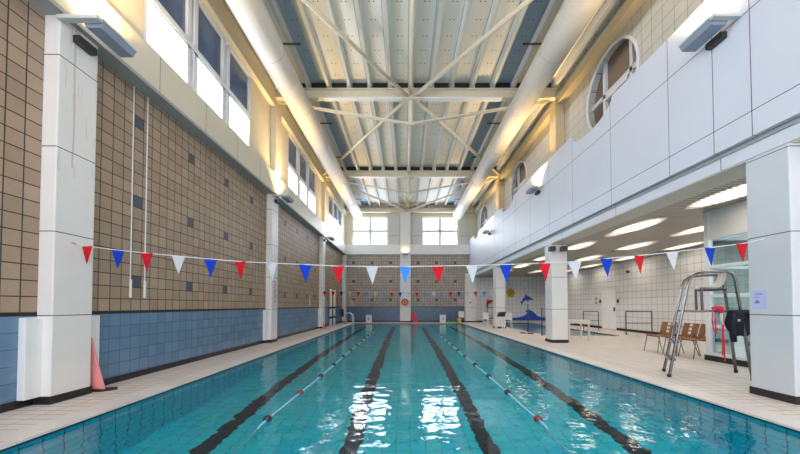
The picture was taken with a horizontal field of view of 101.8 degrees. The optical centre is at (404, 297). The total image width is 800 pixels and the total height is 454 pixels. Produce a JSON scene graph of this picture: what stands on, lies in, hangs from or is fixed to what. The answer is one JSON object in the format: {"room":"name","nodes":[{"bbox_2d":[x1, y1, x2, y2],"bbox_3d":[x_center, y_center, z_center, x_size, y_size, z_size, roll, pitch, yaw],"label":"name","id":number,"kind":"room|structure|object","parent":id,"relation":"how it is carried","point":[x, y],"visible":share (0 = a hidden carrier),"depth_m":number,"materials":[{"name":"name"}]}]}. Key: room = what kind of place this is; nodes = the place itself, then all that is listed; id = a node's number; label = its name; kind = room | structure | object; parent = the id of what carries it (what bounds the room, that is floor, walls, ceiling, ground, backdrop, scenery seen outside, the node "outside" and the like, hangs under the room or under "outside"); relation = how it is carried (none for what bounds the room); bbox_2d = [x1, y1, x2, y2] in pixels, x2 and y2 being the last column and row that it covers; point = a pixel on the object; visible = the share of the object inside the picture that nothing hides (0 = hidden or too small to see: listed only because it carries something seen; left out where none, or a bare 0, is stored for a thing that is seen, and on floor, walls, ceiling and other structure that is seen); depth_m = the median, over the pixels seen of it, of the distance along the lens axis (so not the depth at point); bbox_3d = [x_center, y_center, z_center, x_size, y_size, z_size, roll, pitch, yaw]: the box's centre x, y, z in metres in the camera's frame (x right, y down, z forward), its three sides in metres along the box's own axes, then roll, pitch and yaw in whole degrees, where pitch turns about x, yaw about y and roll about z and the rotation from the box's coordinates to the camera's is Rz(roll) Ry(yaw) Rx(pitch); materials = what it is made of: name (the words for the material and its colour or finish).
{"room":"indoor swimming pool","nodes":[
{"label":"indoor swimming pool","id":0,"kind":"room"},
{"bbox_2d":[0,0,341,412],"bbox_3d":[-4.830,-1.072,9.754,0.300,5.120,29.450,0,-1,0],"label":"wall","id":1,"kind":"structure","parent":0,"point":[199,205],"depth_m":5.93,"materials":[{"name":"brown tile"}]},
{"bbox_2d":[129,86,134,297],"bbox_3d":[-4.650,-1.815,5.546,0.040,3.640,0.040,0,-1,0],"label":"pipe","id":2,"kind":"object","parent":1,"relation":"attached to","point":[130,280],"visible":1,"depth_m":5.54,"materials":[{"name":"white metal"}]},
{"bbox_2d":[143,97,148,297],"bbox_3d":[-4.650,-1.808,5.846,0.040,3.640,0.040,0,-1,0],"label":"pipe","id":3,"kind":"object","parent":1,"relation":"attached to","point":[144,281],"visible":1,"depth_m":5.84,"materials":[{"name":"white metal"}]},
{"bbox_2d":[27,0,346,254],"bbox_3d":[-4.540,-3.561,9.815,0.280,0.060,29.450,0,-1,0],"label":"trim","id":4,"kind":"structure","parent":1,"relation":"attached to","point":[106,55],"depth_m":6.01,"materials":[{"name":"grey paint"}]},
{"bbox_2d":[55,0,345,253],"bbox_3d":[-4.555,-3.921,9.824,0.250,0.660,29.450,0,-1,0],"label":"trim","id":5,"kind":"structure","parent":1,"relation":"attached to","point":[146,62],"depth_m":6.56,"materials":[{"name":"white paint"}]},
{"bbox_2d":[106,0,344,243],"bbox_3d":[-4.765,-5.931,9.873,0.430,3.360,29.450,0,-1,0],"label":"wall","id":6,"kind":"structure","parent":0,"point":[132,11],"depth_m":10.23,"materials":[{"name":"beige paint"}]},
{"bbox_2d":[144,0,251,146],"bbox_3d":[-4.620,-5.465,7.636,0.170,2.240,3.900,0,-1,0],"label":"window","id":7,"kind":"structure","parent":6,"relation":"in","point":[204,45],"depth_m":7.52,"materials":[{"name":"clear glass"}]},
{"bbox_2d":[104,0,346,235],"bbox_3d":[-4.550,-5.506,9.863,0.300,2.510,29.450,0,-1,0],"label":"trim","id":8,"kind":"structure","parent":6,"relation":"attached to","point":[210,5],"depth_m":9.37,"materials":[{"name":"beige paint"}]},
{"bbox_2d":[271,98,281,176],"bbox_3d":[-4.480,-5.526,11.288,0.200,2.500,0.500,0,-1,0],"label":"wall pier","id":9,"kind":"object","parent":6,"relation":"attached to","point":[276,111],"visible":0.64,"depth_m":11.08,"materials":[{"name":"beige paint"}]},
{"bbox_2d":[288,132,315,213],"bbox_3d":[-4.620,-5.295,14.609,0.170,2.240,3.950,0,-1,0],"label":"window","id":10,"kind":"structure","parent":6,"relation":"in","point":[304,174],"depth_m":14.39,"materials":[{"name":"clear glass"}]},
{"bbox_2d":[322,179,326,223],"bbox_3d":[-4.480,-5.361,18.046,0.200,2.500,0.500,0,-1,0],"label":"wall pier","id":11,"kind":"object","parent":6,"relation":"attached to","point":[324,184],"visible":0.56,"depth_m":17.82,"materials":[{"name":"beige paint"}]},
{"bbox_2d":[329,193,341,239],"bbox_3d":[-4.620,-5.130,21.357,0.170,2.240,3.950,0,-1,0],"label":"window","id":12,"kind":"structure","parent":6,"relation":"in","point":[335,213],"depth_m":21.57,"materials":[{"name":"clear glass"}]},
{"bbox_2d":[344,208,475,212],"bbox_3d":[0.370,-6.515,24.416,10.100,0.280,0.300,0,-1,0],"label":"beam","id":13,"kind":"structure","parent":6,"relation":"attached to","point":[363,210],"depth_m":24.27,"materials":[{"name":"beige metal"}]},
{"bbox_2d":[0,322,799,435],"bbox_3d":[3.010,1.612,9.688,15.380,0.250,29.450,0,-1,0],"label":"floor","id":14,"kind":"structure","parent":0,"point":[624,351],"depth_m":6.44,"materials":[{"name":"tile"}]},
{"bbox_2d":[16,15,99,404],"bbox_3d":[-4.574,-1.162,4.450,0.212,5.040,0.960,0,-1,0],"label":"pillar","id":15,"kind":"structure","parent":14,"relation":"on","point":[54,363],"depth_m":4.28,"materials":[{"name":"white paint"}]},
{"bbox_2d":[56,14,137,56],"bbox_3d":[-4.211,-3.546,4.478,0.538,0.208,0.620,0,-1,0],"label":"uplight","id":16,"kind":"object","parent":15,"relation":"attached to","point":[97,25],"visible":1,"depth_m":4.39,"materials":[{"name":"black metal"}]},
{"bbox_2d":[79,239,763,284],"bbox_3d":[0.225,-0.490,4.463,9.413,0.633,0.066,0,-1,0],"label":"bunting","id":17,"kind":"object","parent":15,"relation":"hanging from","point":[672,256],"visible":1,"depth_m":4.46,"materials":[{"name":"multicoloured fabric"}]},
{"bbox_2d":[91,337,117,391],"bbox_3d":[-4.423,0.967,4.779,0.328,0.800,0.162,0,-1,-19],"label":"traffic cone","id":18,"kind":"object","parent":14,"relation":"on","point":[97,383],"visible":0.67,"depth_m":4.71,"materials":[{"name":"pink plastic"}]},
{"bbox_2d":[263,194,277,342],"bbox_3d":[-4.574,-0.996,11.218,0.212,5.040,0.960,0,-1,0],"label":"pillar","id":19,"kind":"structure","parent":14,"relation":"on","point":[270,314],"depth_m":10.97,"materials":[{"name":"white paint"}]},
{"bbox_2d":[272,194,293,203],"bbox_3d":[-4.211,-3.380,11.246,0.538,0.208,0.620,0,-1,0],"label":"uplight","id":20,"kind":"object","parent":19,"relation":"attached to","point":[286,197],"visible":1,"depth_m":11.11,"materials":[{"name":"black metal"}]},
{"bbox_2d":[318,236,324,327],"bbox_3d":[-4.574,-0.831,17.976,0.212,5.040,0.960,0,-1,0],"label":"pillar","id":21,"kind":"structure","parent":14,"relation":"on","point":[321,310],"depth_m":17.71,"materials":[{"name":"white paint"}]},
{"bbox_2d":[322,290,497,297],"bbox_3d":[0.260,-0.185,17.505,9.480,0.386,0.019,0,-1,0],"label":"bunting","id":22,"kind":"object","parent":21,"relation":"hanging from","point":[324,292],"visible":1,"depth_m":17.50,"materials":[{"name":"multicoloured fabric"}]},
{"bbox_2d":[329,289,331,325],"bbox_3d":[-4.550,0.611,19.891,0.180,2.250,0.176,0,-1,0],"label":"pole","id":23,"kind":"object","parent":14,"relation":"on","point":[330,295],"visible":1,"depth_m":19.84,"materials":[{"name":"white metal"}]},
{"bbox_2d":[333,290,335,324],"bbox_3d":[-4.550,0.636,20.891,0.180,2.250,0.176,0,-1,0],"label":"pole","id":24,"kind":"object","parent":14,"relation":"on","point":[334,307],"visible":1,"depth_m":20.82,"materials":[{"name":"white metal"}]},
{"bbox_2d":[342,255,345,321],"bbox_3d":[-4.544,-0.696,24.334,0.272,5.080,0.304,0,-1,0],"label":"pillar","id":25,"kind":"structure","parent":14,"relation":"on","point":[343,256],"depth_m":24.20,"materials":[{"name":"white paint"}]},
{"bbox_2d":[343,312,353,324],"bbox_3d":[-3.775,1.889,21.860,0.654,1.792,0.601,0,-1,0],"label":"pool ladder","id":26,"kind":"object","parent":14,"relation":"attached to","point":[347,312],"visible":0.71,"depth_m":21.85,"materials":[{"name":"silver metal"}]},
{"bbox_2d":[366,315,371,322],"bbox_3d":[-2.600,1.534,23.465,0.440,0.580,0.450,0,-1,0],"label":"starting block","id":27,"kind":"object","parent":14,"relation":"on","point":[368,317],"visible":1,"depth_m":23.27,"materials":[{"name":"white paint"}]},
{"bbox_2d":[0,323,799,453],"bbox_3d":[0.215,2.415,10.394,7.930,1.780,25.300,0,-1,0],"label":"basin","id":28,"kind":"object","parent":14,"relation":"in","point":[192,382],"visible":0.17,"depth_m":4.43,"materials":[{"name":"tile"}]},
{"bbox_2d":[0,323,799,449],"bbox_3d":[0.215,1.513,10.416,8.170,0.024,25.540,0,-1,0],"label":"pool coping","id":29,"kind":"object","parent":28,"relation":"on","point":[7,440],"visible":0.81,"depth_m":4.40,"materials":[{"name":"tile"}]},
{"bbox_2d":[2,324,799,453],"bbox_3d":[0.215,1.560,10.415,7.530,0.001,24.900,0,-1,0],"label":"pool water","id":30,"kind":"object","parent":28,"relation":"in","point":[404,389],"visible":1,"depth_m":3.96,"materials":[{"name":"teal liquid"}]},
{"bbox_2d":[257,324,382,428],"bbox_3d":[-1.550,1.578,10.360,0.113,0.159,24.750,0,-1,0],"label":"lane rope","id":31,"kind":"object","parent":30,"relation":"on","point":[267,418],"visible":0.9,"depth_m":4.79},
{"bbox_2d":[427,324,547,428],"bbox_3d":[1.520,1.578,10.360,0.113,0.159,24.750,0,-1,0],"label":"lane rope","id":32,"kind":"object","parent":30,"relation":"on","point":[537,418],"visible":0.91,"depth_m":4.79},
{"bbox_2d":[400,212,410,321],"bbox_3d":[0.031,-2.305,24.364,0.802,8.300,0.324,0,-1,0],"label":"pillar","id":33,"kind":"structure","parent":14,"relation":"on","point":[405,217],"depth_m":24.23,"materials":[{"name":"white paint"}]},
{"bbox_2d":[401,298,408,305],"bbox_3d":[0.000,0.339,24.089,0.574,0.574,0.133,0,-1,0],"label":"lifebuoy","id":34,"kind":"object","parent":33,"relation":"attached to","point":[403,299],"visible":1,"depth_m":24.05,"materials":[{"name":"red plastic"}]},
{"bbox_2d":[440,315,445,322],"bbox_3d":[2.720,1.534,23.465,0.440,0.580,0.450,0,-1,0],"label":"starting block","id":35,"kind":"object","parent":14,"relation":"on","point":[442,317],"visible":1,"depth_m":23.27,"materials":[{"name":"white paint"}]},
{"bbox_2d":[464,273,476,321],"bbox_3d":[4.880,0.033,24.256,0.864,3.620,0.424,0,-1,0],"label":"pillar","id":36,"kind":"structure","parent":14,"relation":"on","point":[470,310],"depth_m":24.06,"materials":[{"name":"white paint"}]},
{"bbox_2d":[483,313,492,326],"bbox_3d":[4.896,1.309,19.183,0.440,0.820,0.460,1,-2,-23],"label":"plastic chair","id":37,"kind":"object","parent":14,"relation":"on","point":[485,315],"visible":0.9,"depth_m":19.32,"materials":[{"name":"white paint"}]},
{"bbox_2d":[493,267,505,327],"bbox_3d":[5.195,0.016,17.930,0.554,3.345,0.554,0,-1,0],"label":"pillar","id":38,"kind":"structure","parent":14,"relation":"on","point":[498,277],"depth_m":17.68,"materials":[{"name":"white paint"}]},
{"bbox_2d":[495,317,504,328],"bbox_3d":[4.975,1.337,17.072,0.450,0.660,0.400,0,-1,0],"label":"side table","id":39,"kind":"object","parent":14,"relation":"on","point":[495,317],"visible":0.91,"depth_m":16.91,"materials":[{"name":"white paint"}]},
{"bbox_2d":[506,313,511,326],"bbox_3d":[6.005,1.304,18.983,0.440,0.820,0.460,-1,-2,29],"label":"plastic chair","id":40,"kind":"object","parent":14,"relation":"on","point":[508,315],"visible":0.59,"depth_m":19.10,"materials":[{"name":"white paint"}]},
{"bbox_2d":[545,243,568,342],"bbox_3d":[5.195,-0.150,11.172,0.554,3.345,0.554,0,-1,0],"label":"pillar","id":41,"kind":"structure","parent":14,"relation":"on","point":[556,292],"depth_m":10.92,"materials":[{"name":"white tile"}]},
{"bbox_2d":[548,246,555,251],"bbox_3d":[4.870,-1.607,10.799,0.220,0.160,0.288,0,-1,0],"label":"loudspeaker","id":42,"kind":"object","parent":41,"relation":"attached to","point":[550,248],"visible":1,"depth_m":10.66,"materials":[{"name":"black plastic"}]},
{"bbox_2d":[560,246,567,251],"bbox_3d":[5.250,-1.607,10.799,0.200,0.160,0.288,0,-1,0],"label":"loudspeaker","id":43,"kind":"object","parent":41,"relation":"attached to","point":[562,248],"visible":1,"depth_m":10.66,"materials":[{"name":"black plastic"}]},
{"bbox_2d":[531,323,616,335],"bbox_3d":[7.400,2.154,18.353,3.400,0.890,10.400,0,-1,0],"label":"basin","id":44,"kind":"object","parent":14,"relation":"in","point":[531,323],"visible":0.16,"depth_m":15.38,"materials":[{"name":"tile"}]},
{"bbox_2d":[490,323,612,335],"bbox_3d":[7.400,1.739,18.363,3.000,0.001,10.000,0,-1,0],"label":"pool water","id":45,"kind":"object","parent":44,"relation":"in","point":[534,328],"visible":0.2,"depth_m":17.40,"materials":[{"name":"blue liquid"}]},
{"bbox_2d":[568,319,590,339],"bbox_3d":[6.250,1.182,11.925,0.800,0.720,0.600,0,-1,0],"label":"side table","id":46,"kind":"object","parent":14,"relation":"on","point":[570,321],"visible":0.74,"depth_m":11.67,"materials":[{"name":"white plastic"}]},
{"bbox_2d":[583,311,598,329],"bbox_3d":[9.375,1.165,16.376,0.794,0.972,0.044,0,-1,0],"label":"handrail","id":47,"kind":"object","parent":14,"relation":"on","point":[583,311],"visible":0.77,"depth_m":16.36,"materials":[{"name":"metal"}]},
{"bbox_2d":[625,311,652,334],"bbox_3d":[9.950,1.077,13.828,1.144,1.022,0.044,0,-1,0],"label":"handrail","id":48,"kind":"object","parent":14,"relation":"on","point":[625,311],"visible":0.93,"depth_m":13.82,"materials":[{"name":"metal"}]},
{"bbox_2d":[644,322,677,352],"bbox_3d":[6.894,1.067,8.778,0.610,0.804,0.462,0,-1,-7],"label":"wooden chair","id":49,"kind":"object","parent":14,"relation":"on","point":[664,325],"visible":0.8,"depth_m":8.87,"materials":[{"name":"brown wood"}]},
{"bbox_2d":[662,323,699,355],"bbox_3d":[6.984,1.053,8.237,0.610,0.804,0.462,0,-1,0],"label":"wooden chair","id":50,"kind":"object","parent":14,"relation":"on","point":[695,327],"visible":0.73,"depth_m":8.21,"materials":[{"name":"brown wood"}]},
{"bbox_2d":[678,324,717,358],"bbox_3d":[6.984,1.042,7.757,0.610,0.804,0.462,0,-1,0],"label":"wooden chair","id":51,"kind":"object","parent":14,"relation":"on","point":[702,330],"visible":0.59,"depth_m":7.87,"materials":[{"name":"brown wood"}]},
{"bbox_2d":[662,270,750,379],"bbox_3d":[5.383,0.464,5.880,1.461,1.867,0.731,0,-1,13],"label":"chair","id":52,"kind":"object","parent":14,"relation":"on","point":[720,281],"visible":0.92,"depth_m":5.71,"materials":[{"name":"silver metal"}]},
{"bbox_2d":[711,305,725,361],"bbox_3d":[5.320,0.610,5.517,0.193,0.950,0.139,-1,-2,30],"label":"tube","id":53,"kind":"object","parent":52,"relation":"hanging from","point":[719,308],"visible":0.98,"depth_m":5.51,"materials":[{"name":"red plastic"}]},
{"bbox_2d":[724,310,749,341],"bbox_3d":[5.677,0.482,5.499,0.504,0.545,0.138,0,-1,0],"label":"jacket","id":54,"kind":"object","parent":52,"relation":"hanging from","point":[735,319],"visible":0.89,"depth_m":5.48,"materials":[{"name":"black fabric"}]},
{"bbox_2d":[728,307,749,356],"bbox_3d":[7.275,0.796,6.382,0.350,1.220,1.600,0,-1,0],"label":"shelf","id":55,"kind":"object","parent":14,"relation":"on","point":[739,346],"visible":0.17,"depth_m":7.11,"materials":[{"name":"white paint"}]},
{"bbox_2d":[746,143,799,404],"bbox_3d":[5.195,-0.315,4.404,0.554,3.345,0.554,0,-1,0],"label":"pillar","id":56,"kind":"structure","parent":14,"relation":"on","point":[772,176],"depth_m":4.34,"materials":[{"name":"white paint"}]},
{"bbox_2d":[753,290,766,308],"bbox_3d":[4.927,0.030,4.516,0.006,0.260,0.170,0,-1,0],"label":"notice","id":57,"kind":"object","parent":56,"relation":"attached to","point":[759,296],"visible":1,"depth_m":4.51,"materials":[{"name":"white paper"}]},
{"bbox_2d":[223,0,621,206],"bbox_3d":[0.360,-7.370,9.908,10.680,0.380,30.250,0,-1,0],"label":"ceiling","id":58,"kind":"structure","parent":0,"point":[444,29],"depth_m":10.23,"materials":[{"name":"white metal"}]},
{"bbox_2d":[225,0,361,219],"bbox_3d":[-3.450,-6.612,9.514,1.000,1.116,28.700,0,-1,0],"label":"ventilation duct","id":59,"kind":"object","parent":58,"relation":"hanging from","point":[253,17],"visible":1,"depth_m":9.22,"materials":[{"name":"silver metal"}]},
{"bbox_2d":[394,196,419,206],"bbox_3d":[0.150,-6.522,22.166,1.816,0.724,0.080,0,-1,0],"label":"bracket","id":60,"kind":"object","parent":58,"relation":"attached to","point":[407,203],"visible":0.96,"depth_m":22.14,"materials":[{"name":"metal"}]},
{"bbox_2d":[324,167,498,193],"bbox_3d":[0.298,-6.431,17.862,9.704,1.470,0.400,0,-1,0],"label":"roof beam","id":61,"kind":"structure","parent":58,"relation":"attached to","point":[351,172],"depth_m":17.86,"materials":[{"name":"beige metal"}]},
{"bbox_2d":[329,178,405,210],"bbox_3d":[-2.200,-6.595,21.167,0.118,0.124,7.882,-1,-2,36],"label":"brace","id":62,"kind":"object","parent":61,"relation":"attached to","point":[352,188],"visible":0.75,"depth_m":21.45,"materials":[{"name":"beige paint"}]},
{"bbox_2d":[409,178,496,210],"bbox_3d":[2.750,-6.595,21.167,0.118,0.124,8.060,1,-2,-37],"label":"brace","id":63,"kind":"object","parent":61,"relation":"attached to","point":[462,190],"visible":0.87,"depth_m":21.43,"materials":[{"name":"beige paint"}]},
{"bbox_2d":[274,83,556,126],"bbox_3d":[0.298,-6.595,11.114,9.704,1.470,0.400,0,-1,0],"label":"roof beam","id":64,"kind":"structure","parent":58,"relation":"attached to","point":[339,92],"depth_m":11.11,"materials":[{"name":"beige metal"}]},
{"bbox_2d":[301,0,408,96],"bbox_3d":[-2.200,-6.922,7.771,0.118,0.124,8.045,-1,-2,35],"label":"brace","id":65,"kind":"object","parent":64,"relation":"attached to","point":[307,3],"visible":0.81,"depth_m":8.79,"materials":[{"name":"beige paint"}]},
{"bbox_2d":[323,102,402,175],"bbox_3d":[-2.200,-6.758,14.469,0.118,0.124,8.045,1,-2,-35],"label":"brace","id":66,"kind":"object","parent":64,"relation":"attached to","point":[400,105],"visible":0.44,"depth_m":13.33,"materials":[{"name":"beige paint"}]},
{"bbox_2d":[407,0,415,208],"bbox_3d":[0.200,-7.010,9.899,0.110,0.110,29.450,0,-1,0],"label":"pipe","id":67,"kind":"object","parent":64,"relation":"attached to","point":[413,2],"visible":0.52,"depth_m":9.52,"materials":[{"name":"beige metal"}]},
{"bbox_2d":[419,102,500,175],"bbox_3d":[2.750,-6.758,14.469,0.118,0.124,8.220,-1,-2,37],"label":"brace","id":68,"kind":"object","parent":64,"relation":"attached to","point":[421,105],"visible":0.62,"depth_m":13.35,"materials":[{"name":"beige paint"}]},
{"bbox_2d":[453,0,601,219],"bbox_3d":[3.830,-6.612,9.514,1.000,1.116,28.700,0,-1,0],"label":"ventilation duct","id":69,"kind":"object","parent":58,"relation":"hanging from","point":[573,16],"visible":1,"depth_m":9.24,"materials":[{"name":"silver metal"}]},
{"bbox_3d":[0.298,-6.757,4.496,9.704,1.470,0.400,0,-1,0],"label":"roof beam","id":70,"kind":"structure","parent":58,"relation":"attached to","visible":0},
{"bbox_2d":[412,0,532,96],"bbox_3d":[2.750,-6.922,7.771,0.118,0.124,8.220,1,-2,-37],"label":"brace","id":71,"kind":"object","parent":70,"relation":"attached to","point":[525,3],"visible":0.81,"depth_m":8.80,"materials":[{"name":"beige paint"}]},
{"bbox_2d":[345,205,545,321],"bbox_3d":[3.010,-2.697,24.723,15.980,9.100,0.400,0,-1,0],"label":"wall","id":72,"kind":"structure","parent":0,"point":[386,308],"depth_m":24.48,"materials":[{"name":"tile"}]},
{"bbox_2d":[353,217,387,243],"bbox_3d":[-2.625,-5.022,24.760,2.650,2.150,0.170,0,-1,0],"label":"window","id":73,"kind":"structure","parent":72,"relation":"in","point":[370,231],"depth_m":24.70,"materials":[{"name":"white metal"}]},
{"bbox_2d":[345,244,469,254],"bbox_3d":[0.110,-3.603,24.465,9.580,0.740,0.160,0,-1,0],"label":"trim","id":74,"kind":"structure","parent":72,"relation":"attached to","point":[351,249],"depth_m":24.39,"materials":[{"name":"white paint"}]},
{"bbox_2d":[388,217,468,243],"bbox_3d":[1.775,-5.022,24.550,6.050,2.060,0.060,0,-1,0],"label":"trim","id":75,"kind":"structure","parent":72,"relation":"attached to","point":[393,222],"depth_m":24.52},
{"bbox_2d":[422,217,457,243],"bbox_3d":[2.650,-5.022,24.760,2.700,2.150,0.170,0,-1,0],"label":"window","id":76,"kind":"structure","parent":72,"relation":"in","point":[439,231],"depth_m":24.70,"materials":[{"name":"white metal"}]},
{"bbox_2d":[506,288,514,297],"bbox_3d":[7.950,-0.333,24.433,0.706,0.706,0.065,0,-1,0],"label":"sun decoration","id":77,"kind":"object","parent":72,"relation":"attached to","point":[510,292],"visible":1,"depth_m":24.43,"materials":[{"name":"paint"}]},
{"bbox_2d":[484,310,545,319],"bbox_3d":[8.275,1.326,24.392,4.750,0.800,0.035,0,-1,0],"label":"decoration","id":78,"kind":"object","parent":72,"relation":"attached to","point":[531,315],"visible":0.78,"depth_m":24.37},
{"bbox_2d":[520,295,533,303],"bbox_3d":[9.138,0.168,24.423,1.068,0.868,0.030,0,-1,0],"label":"decoration","id":79,"kind":"object","parent":72,"relation":"attached to","point":[526,297],"visible":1,"depth_m":24.41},
{"bbox_2d":[477,0,704,235],"bbox_3d":[5.560,-4.911,9.848,0.280,5.000,29.450,0,-1,0],"label":"wall","id":80,"kind":"structure","parent":0,"point":[654,22],"depth_m":9.57,"materials":[{"name":"paint"}]},
{"bbox_2d":[480,205,487,228],"bbox_3d":[5.515,-5.208,22.234,0.290,2.180,2.180,0,-1,0],"label":"window","id":81,"kind":"structure","parent":80,"relation":"in","point":[486,209],"depth_m":22.65,"materials":[{"name":"white metal"}]},
{"bbox_2d":[496,177,503,212],"bbox_3d":[5.270,-4.412,17.998,0.300,4.400,0.450,0,-1,0],"label":"wall pier","id":82,"kind":"object","parent":80,"relation":"attached to","point":[499,183],"visible":0.28,"depth_m":17.81,"materials":[{"name":"paint"}]},
{"bbox_2d":[511,160,526,201],"bbox_3d":[5.515,-5.373,15.486,0.290,2.180,2.180,0,-1,0],"label":"window","id":83,"kind":"structure","parent":80,"relation":"in","point":[521,180],"depth_m":15.73,"materials":[{"name":"white metal"}]},
{"bbox_2d":[550,98,564,157],"bbox_3d":[5.270,-4.577,11.240,0.300,4.400,0.450,0,-1,0],"label":"wall pier","id":84,"kind":"object","parent":80,"relation":"attached to","point":[557,140],"visible":0.32,"depth_m":11.06,"materials":[{"name":"paint"}]},
{"bbox_2d":[473,0,644,214],"bbox_3d":[5.300,-6.740,9.893,0.240,0.220,29.450,0,-1,0],"label":"trim","id":85,"kind":"structure","parent":80,"relation":"attached to","point":[631,7],"depth_m":9.69,"materials":[{"name":"paint"}]},
{"bbox_2d":[586,35,639,129],"bbox_3d":[5.515,-5.542,8.588,0.290,2.180,2.180,0,-1,0],"label":"window","id":86,"kind":"structure","parent":80,"relation":"in","point":[624,62],"depth_m":8.69,"materials":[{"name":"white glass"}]},
{"bbox_2d":[481,176,746,276],"bbox_3d":[8.250,-2.162,9.781,5.500,0.500,29.450,0,-1,0],"label":"ceiling","id":87,"kind":"structure","parent":0,"point":[679,219],"depth_m":10.45,"materials":[{"name":"paint"}]},
{"bbox_2d":[512,264,531,267],"bbox_3d":[6.300,-1.705,17.547,0.800,0.026,2.400,0,-1,0],"label":"recessed light","id":88,"kind":"object","parent":87,"relation":"in","point":[520,265],"visible":0.86,"depth_m":17.37,"materials":[{"name":"beige plastic"}]},
{"bbox_2d":[532,256,544,261],"bbox_3d":[6.300,-1.774,14.698,0.800,0.026,2.400,0,-1,0],"label":"recessed light","id":89,"kind":"object","parent":87,"relation":"in","point":[541,258],"visible":0.51,"depth_m":15.09,"materials":[{"name":"beige plastic"}]},
{"bbox_2d":[567,240,598,251],"bbox_3d":[6.300,-1.844,11.849,0.800,0.026,2.400,0,-1,0],"label":"recessed light","id":90,"kind":"object","parent":87,"relation":"in","point":[582,245],"visible":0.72,"depth_m":11.56,"materials":[{"name":"beige plastic"}]},
{"bbox_2d":[573,254,605,260],"bbox_3d":[8.300,-1.774,14.698,0.800,0.026,2.400,0,-1,0],"label":"recessed light","id":91,"kind":"object","parent":87,"relation":"in","point":[591,257],"visible":0.78,"depth_m":14.41,"materials":[{"name":"beige plastic"}]},
{"bbox_2d":[580,263,602,267],"bbox_3d":[10.050,-1.705,17.547,0.640,0.026,2.400,0,-1,0],"label":"recessed light","id":92,"kind":"object","parent":87,"relation":"in","point":[598,264],"visible":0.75,"depth_m":17.37,"materials":[{"name":"beige plastic"}]},
{"bbox_2d":[612,254,645,261],"bbox_3d":[10.050,-1.774,14.698,0.640,0.026,2.400,0,-1,0],"label":"recessed light","id":93,"kind":"object","parent":87,"relation":"in","point":[624,258],"visible":0.54,"depth_m":14.75,"materials":[{"name":"beige plastic"}]},
{"bbox_2d":[611,240,658,251],"bbox_3d":[8.300,-1.844,11.849,0.800,0.026,2.400,0,-1,0],"label":"recessed light","id":94,"kind":"object","parent":87,"relation":"in","point":[647,243],"visible":1,"depth_m":11.78,"materials":[{"name":"beige plastic"}]},
{"bbox_2d":[604,216,668,236],"bbox_3d":[6.300,-1.914,8.999,0.800,0.026,2.400,0,-1,0],"label":"recessed light","id":95,"kind":"object","parent":87,"relation":"in","point":[644,224],"visible":1,"depth_m":8.81,"materials":[{"name":"beige plastic"}]},
{"bbox_2d":[655,241,703,251],"bbox_3d":[10.050,-1.844,11.849,0.640,0.026,2.400,0,-1,0],"label":"recessed light","id":96,"kind":"object","parent":87,"relation":"in","point":[687,245],"visible":0.88,"depth_m":11.78,"materials":[{"name":"beige plastic"}]},
{"bbox_2d":[668,225,702,236],"bbox_3d":[8.300,-1.914,8.999,0.800,0.026,2.400,0,-1,0],"label":"recessed light","id":97,"kind":"object","parent":87,"relation":"in","point":[698,229],"visible":0.44,"depth_m":9.39,"materials":[{"name":"beige plastic"}]},
{"bbox_2d":[684,182,746,209],"bbox_3d":[6.300,-1.984,6.100,0.800,0.026,2.400,0,-1,0],"label":"recessed light","id":98,"kind":"object","parent":87,"relation":"in","point":[737,191],"visible":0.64,"depth_m":6.39,"materials":[{"name":"beige plastic"}]},
{"bbox_2d":[469,0,799,270],"bbox_3d":[4.910,-3.406,9.811,0.120,2.550,29.450,0,-1,0],"label":"wall","id":99,"kind":"structure","parent":0,"point":[678,111],"depth_m":5.94,"materials":[{"name":"white paint"}]},
{"bbox_2d":[525,186,542,194],"bbox_3d":[4.651,-3.848,11.758,0.398,0.208,0.620,0,-1,0],"label":"uplight","id":100,"kind":"object","parent":99,"relation":"attached to","point":[531,189],"visible":1,"depth_m":11.66,"materials":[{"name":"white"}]},
{"bbox_2d":[475,138,799,277],"bbox_3d":[5.242,-1.864,9.774,0.555,0.025,29.450,0,-1,0],"label":"trim","id":101,"kind":"structure","parent":99,"relation":"attached to","point":[738,171],"depth_m":6.60,"materials":[{"name":"paint"}]},
{"bbox_2d":[475,116,799,274],"bbox_3d":[5.225,-1.982,9.776,0.550,0.220,29.450,0,-1,0],"label":"trim","id":102,"kind":"structure","parent":99,"relation":"attached to","point":[791,133],"depth_m":5.65,"materials":[{"name":"white paint"}]},
{"bbox_2d":[678,12,741,51],"bbox_3d":[4.651,-4.013,4.989,0.398,0.208,0.620,0,-1,0],"label":"uplight","id":103,"kind":"object","parent":99,"relation":"attached to","point":[714,23],"visible":1,"depth_m":4.93,"materials":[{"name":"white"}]},
{"bbox_2d":[567,241,749,341],"bbox_3d":[10.850,-0.312,9.736,0.300,3.600,29.450,0,-1,0],"label":"wall","id":104,"kind":"structure","parent":0,"point":[656,289],"depth_m":13.88,"materials":[{"name":"white tile"}]},
{"bbox_2d":[601,290,616,329],"bbox_3d":[10.650,0.646,17.009,0.080,2.000,1.200,0,-1,0],"label":"door","id":105,"kind":"structure","parent":104,"relation":"in","point":[609,304],"depth_m":16.93,"materials":[{"name":"white paint"}]},
{"bbox_2d":[477,320,749,345],"bbox_3d":[8.000,1.581,15.991,5.400,0.120,16.850,0,-1,0],"label":"baseboard","id":106,"kind":"structure","parent":104,"relation":"attached to","point":[585,325],"depth_m":14.79,"materials":[{"name":"black rubber"}]},
{"bbox_2d":[703,200,750,367],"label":"window","id":107,"kind":"structure","parent":104,"relation":"in","point":[727,223],"depth_m":7.27,"materials":[{"name":"clear glass"}]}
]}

